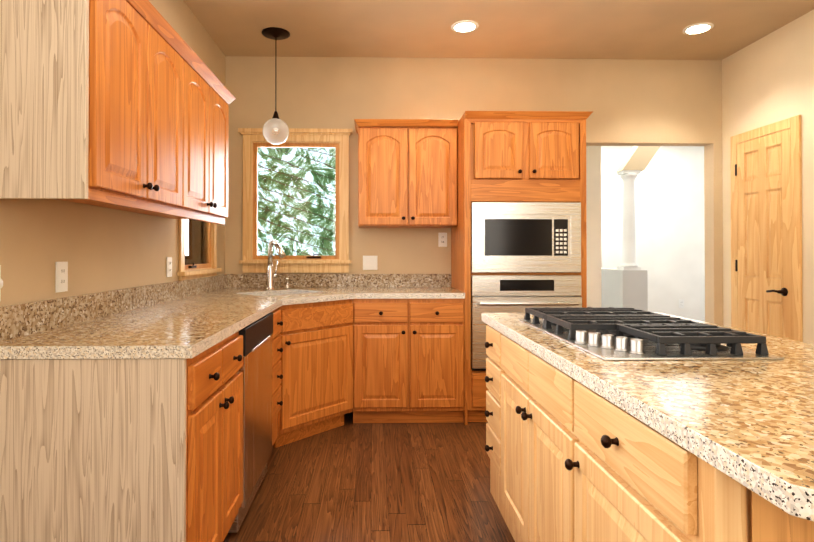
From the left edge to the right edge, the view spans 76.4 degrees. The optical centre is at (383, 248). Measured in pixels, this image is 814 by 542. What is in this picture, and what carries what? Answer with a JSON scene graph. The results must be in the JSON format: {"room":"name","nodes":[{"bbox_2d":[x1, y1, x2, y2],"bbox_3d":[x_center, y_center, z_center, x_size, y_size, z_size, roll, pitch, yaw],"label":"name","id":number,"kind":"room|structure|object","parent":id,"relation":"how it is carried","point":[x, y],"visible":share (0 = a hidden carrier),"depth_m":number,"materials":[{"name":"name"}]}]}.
{"room":"kitchen","nodes":[
{"label":"kitchen","id":0,"kind":"room"},
{"bbox_2d":[0,0,224,306],"bbox_3d":[-1.234,-0.189,0.985,0.050,2.776,6.590,0,0,-1],"label":"wall","id":1,"kind":"structure","parent":0,"point":[99,249],"depth_m":2.19,"materials":[{"name":"beige paint"}]},
{"bbox_2d":[0,265,2,300],"bbox_3d":[-1.206,0.109,1.608,0.026,0.115,0.070,0,0,-1],"label":"dimmer switch","id":2,"kind":"object","parent":1,"relation":"attached to","point":[1,283],"visible":0.93,"depth_m":1.62,"materials":[{"name":"white plastic"}]},
{"bbox_2d":[55,262,67,292],"bbox_3d":[-1.223,0.107,1.968,0.008,0.115,0.070,0,0,-1],"label":"electrical outlet","id":3,"kind":"object","parent":1,"relation":"attached to","point":[61,279],"visible":1,"depth_m":1.96,"materials":[{"name":"white plastic"}]},
{"bbox_2d":[0,0,187,211],"bbox_3d":[-1.062,-0.549,1.956,0.329,0.728,0.760,0,0,-1],"label":"upper cabinet","id":4,"kind":"object","parent":1,"relation":"attached to","point":[119,104],"depth_m":1.60,"materials":[{"name":"brown wood"}]},
{"bbox_2d":[166,257,171,276],"bbox_3d":[-1.244,0.106,3.008,0.008,0.115,0.070,0,0,-1],"label":"electrical outlet","id":5,"kind":"object","parent":1,"relation":"attached to","point":[168,266],"visible":1,"depth_m":3.00,"materials":[{"name":"white plastic"}]},
{"bbox_2d":[135,48,231,219],"bbox_3d":[-1.077,-0.543,2.706,0.329,0.728,0.740,0,0,-1],"label":"upper cabinet","id":6,"kind":"object","parent":1,"relation":"attached to","point":[208,99],"depth_m":2.67,"materials":[{"name":"brown wood"}]},
{"bbox_2d":[177,219,221,280],"bbox_3d":[-1.260,-0.347,3.521,0.100,1.090,0.760,0,0,-1],"label":"window","id":7,"kind":"structure","parent":1,"relation":"in","point":[197,249],"depth_m":3.54,"materials":[{"name":"brown wood"}]},
{"bbox_2d":[223,408,514,541],"bbox_3d":[0.822,1.239,0.955,4.300,0.080,6.710,0,0,-1],"label":"floor","id":8,"kind":"structure","parent":0,"point":[349,480],"depth_m":2.60,"materials":[{"name":"brown wood"}]},
{"bbox_2d":[0,331,242,541],"bbox_3d":[-0.902,0.768,1.850,0.644,0.876,0.633,0,0,-1],"label":"base cabinet","id":9,"kind":"object","parent":8,"relation":"on","point":[121,450],"depth_m":1.54,"materials":[{"name":"brown wood"}]},
{"bbox_2d":[0,274,359,358],"bbox_3d":[-0.704,0.365,2.851,1.080,0.343,2.628,0,0,-1],"label":"countertop","id":10,"kind":"structure","parent":9,"relation":"on","point":[191,318],"depth_m":2.08,"materials":[{"name":"stone"}]},
{"bbox_2d":[266,240,289,289],"bbox_3d":[-0.797,0.119,3.880,0.167,0.372,0.264,0,0,-1],"label":"faucet","id":11,"kind":"object","parent":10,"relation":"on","point":[271,275],"visible":1,"depth_m":3.86,"materials":[{"name":"silver metal"}]},
{"bbox_2d":[228,313,272,532],"bbox_3d":[-0.879,0.777,2.480,0.599,0.868,0.616,0,0,-1],"label":"dishwasher","id":12,"kind":"object","parent":8,"relation":"on","point":[256,369],"visible":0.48,"depth_m":2.40,"materials":[{"name":"silver metal"}]},
{"bbox_2d":[270,305,283,447],"bbox_3d":[-0.924,0.776,2.935,0.644,0.876,0.287,0,0,-1],"label":"base cabinet","id":13,"kind":"object","parent":8,"relation":"on","point":[278,314],"depth_m":2.98,"materials":[{"name":"brown wood"}]},
{"bbox_2d":[284,327,355,444],"bbox_3d":[-0.412,0.870,3.315,0.420,0.694,0.439,0,0,-1],"label":"base cabinet","id":14,"kind":"object","parent":8,"relation":"on","point":[320,370],"depth_m":3.30,"materials":[{"name":"brown wood"}]},
{"bbox_2d":[284,299,355,334],"bbox_3d":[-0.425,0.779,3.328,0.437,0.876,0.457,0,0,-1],"label":"drawer front","id":15,"kind":"object","parent":14,"relation":"attached to","point":[337,317],"depth_m":3.32,"materials":[{"name":"brown wood"}]},
{"bbox_2d":[356,299,464,422],"bbox_3d":[0.170,0.783,3.857,0.772,0.876,0.643,0,0,-1],"label":"base cabinet","id":16,"kind":"object","parent":8,"relation":"on","point":[410,353],"depth_m":3.54,"materials":[{"name":"brown wood"}]},
{"bbox_2d":[360,274,464,298],"bbox_3d":[-0.024,0.372,3.854,1.160,0.343,0.648,0,0,-1],"label":"countertop","id":17,"kind":"structure","parent":16,"relation":"on","point":[372,286],"depth_m":4.10,"materials":[{"name":"stone"}]},
{"bbox_2d":[451,111,592,424],"bbox_3d":[1.001,0.138,3.866,0.886,2.165,0.669,0,0,-1],"label":"tall cabinet","id":18,"kind":"object","parent":8,"relation":"on","point":[521,156],"visible":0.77,"depth_m":3.58,"materials":[{"name":"brown wood"}]},
{"bbox_2d":[471,202,580,271],"bbox_3d":[0.985,-0.075,3.798,0.756,0.484,0.472,0,0,-1],"label":"microwave","id":19,"kind":"object","parent":18,"relation":"in","point":[525,236],"visible":1,"depth_m":3.57,"materials":[{"name":"silver metal"}]},
{"bbox_2d":[471,275,581,370],"bbox_3d":[0.984,0.514,3.801,0.754,0.654,0.618,0,0,-1],"label":"wall oven","id":20,"kind":"object","parent":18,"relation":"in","point":[505,293],"visible":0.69,"depth_m":3.55,"materials":[{"name":"silver metal"}]},
{"bbox_2d":[482,320,813,541],"bbox_3d":[0.862,0.765,1.375,0.833,0.876,1.898,0,0,-1],"label":"kitchen island","id":21,"kind":"object","parent":8,"relation":"on","point":[582,445],"depth_m":1.18,"materials":[{"name":"brown wood"}]},
{"bbox_2d":[482,312,813,519],"bbox_3d":[0.890,0.306,1.310,0.830,0.040,2.164,0,0,-1],"label":"island countertop","id":22,"kind":"structure","parent":21,"relation":"on","point":[755,418],"depth_m":0.99,"materials":[{"name":"beige stone"}]},
{"bbox_2d":[519,307,783,359],"bbox_3d":[0.794,0.260,1.720,0.466,0.058,0.785,0,0,-1],"label":"cooktop","id":23,"kind":"object","parent":22,"relation":"in","point":[616,333],"visible":1,"depth_m":1.48,"materials":[{"name":"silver metal"}]},
{"bbox_2d":[225,56,722,325],"bbox_3d":[0.756,-0.164,4.260,4.300,2.776,0.120,0,0,-1],"label":"wall","id":24,"kind":"structure","parent":0,"point":[636,102],"depth_m":4.20,"materials":[{"name":"beige paint"}]},
{"bbox_2d":[238,128,352,272],"bbox_3d":[-0.703,-0.384,4.207,0.910,1.155,0.170,0,0,-1],"label":"window","id":25,"kind":"structure","parent":24,"relation":"in","point":[254,140],"depth_m":4.16,"materials":[{"name":"brown wood"}]},
{"bbox_2d":[363,256,377,269],"bbox_3d":[-0.105,0.113,4.174,0.118,0.115,0.009,0,0,-1],"label":"light switch","id":26,"kind":"object","parent":24,"relation":"attached to","point":[370,262],"visible":1,"depth_m":4.17,"materials":[{"name":"white plastic"}]},
{"bbox_2d":[354,119,457,227],"bbox_3d":[0.168,-0.562,3.998,0.771,0.783,0.382,0,0,-1],"label":"upper cabinet","id":27,"kind":"object","parent":24,"relation":"attached to","point":[407,173],"visible":1,"depth_m":3.84,"materials":[{"name":"brown wood"}]},
{"bbox_2d":[438,233,446,246],"bbox_3d":[0.483,-0.074,4.188,0.070,0.115,0.008,0,0,-1],"label":"electrical outlet","id":28,"kind":"object","parent":24,"relation":"attached to","point":[442,239],"visible":1,"depth_m":4.19,"materials":[{"name":"white plastic"}]},
{"bbox_2d":[184,0,813,59],"bbox_3d":[0.822,-1.627,0.977,4.300,0.100,6.710,0,0,-1],"label":"ceiling","id":29,"kind":"structure","parent":0,"point":[587,29],"depth_m":3.62,"materials":[{"name":"paint"}]},
{"bbox_2d":[262,27,289,144],"bbox_3d":[-0.774,-1.153,3.727,0.200,0.804,0.200,0,0,-1],"label":"pendant light","id":30,"kind":"object","parent":29,"relation":"hanging from","point":[275,33],"visible":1,"depth_m":3.70,"materials":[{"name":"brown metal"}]},
{"bbox_2d":[451,20,478,32],"bbox_3d":[0.571,-1.552,3.617,0.190,0.008,0.190,0,0,-1],"label":"recessed light","id":31,"kind":"object","parent":29,"relation":"in","point":[464,26],"visible":0.94,"depth_m":3.60,"materials":[{"name":"white"}]},
{"bbox_2d":[682,22,713,34],"bbox_3d":[2.224,-1.552,3.650,0.190,0.008,0.190,0,0,-1],"label":"recessed light","id":32,"kind":"object","parent":29,"relation":"in","point":[698,28],"visible":0.92,"depth_m":3.63,"materials":[{"name":"white"}]},
{"bbox_2d":[586,146,600,307],"bbox_3d":[1.681,-0.121,5.008,0.820,2.700,0.120,0,0,-1],"label":"wall","id":33,"kind":"structure","parent":0,"point":[593,192],"depth_m":4.96,"materials":[{"name":"beige paint"}]},
{"bbox_2d":[601,146,704,321],"bbox_3d":[2.531,-0.106,7.026,4.800,2.700,0.120,0,0,-1],"label":"wall","id":34,"kind":"structure","parent":0,"point":[669,221],"depth_m":6.99,"materials":[{"name":"white paint"}]},
{"bbox_2d":[722,10,813,344],"bbox_3d":[2.912,-0.188,1.008,0.120,2.776,6.470,0,0,-1],"label":"wall","id":35,"kind":"structure","parent":0,"point":[768,79],"depth_m":3.67,"materials":[{"name":"beige paint"}]},
{"bbox_2d":[730,115,802,341],"bbox_3d":[2.760,0.163,3.782,0.068,2.115,0.665,0,0,-1],"label":"pantry door","id":36,"kind":"structure","parent":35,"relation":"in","point":[766,225],"depth_m":3.74,"materials":[{"name":"brown wood"}]},
{"bbox_3d":[2.552,1.276,5.951,4.800,0.080,3.210,0,0,-1],"label":"floor","id":37,"kind":"structure","parent":0,"visible":0},
{"bbox_2d":[601,267,647,310],"bbox_3d":[2.711,0.739,6.263,0.270,1.000,1.360,0,0,-1],"label":"half wall","id":38,"kind":"structure","parent":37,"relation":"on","point":[624,288],"depth_m":5.59,"materials":[{"name":"white paint"}]},
{"bbox_2d":[617,170,640,269],"bbox_3d":[2.698,-0.308,5.670,0.190,1.085,0.170,0,0,-1],"label":"column","id":39,"kind":"structure","parent":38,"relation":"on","point":[628,177],"depth_m":5.62,"materials":[{"name":"white paint"}]},
{"bbox_3d":[2.552,-1.514,5.972,4.800,0.100,3.210,0,0,-1],"label":"ceiling","id":40,"kind":"structure","parent":0,"visible":0},
{"bbox_2d":[616,146,659,171],"bbox_3d":[2.918,-1.161,5.681,0.660,0.620,0.160,0,0,-1],"label":"soffit","id":41,"kind":"structure","parent":40,"relation":"attached to","point":[638,157],"depth_m":5.60,"materials":[{"name":"beige paint"}]},
{"label":"outside","id":42,"kind":"structure","parent":0,"visible":0},
{"bbox_2d":[258,148,335,255],"bbox_3d":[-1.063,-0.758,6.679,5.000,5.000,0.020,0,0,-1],"label":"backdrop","id":43,"kind":"structure","parent":42,"point":[298,174],"depth_m":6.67,"materials":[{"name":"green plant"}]}
]}

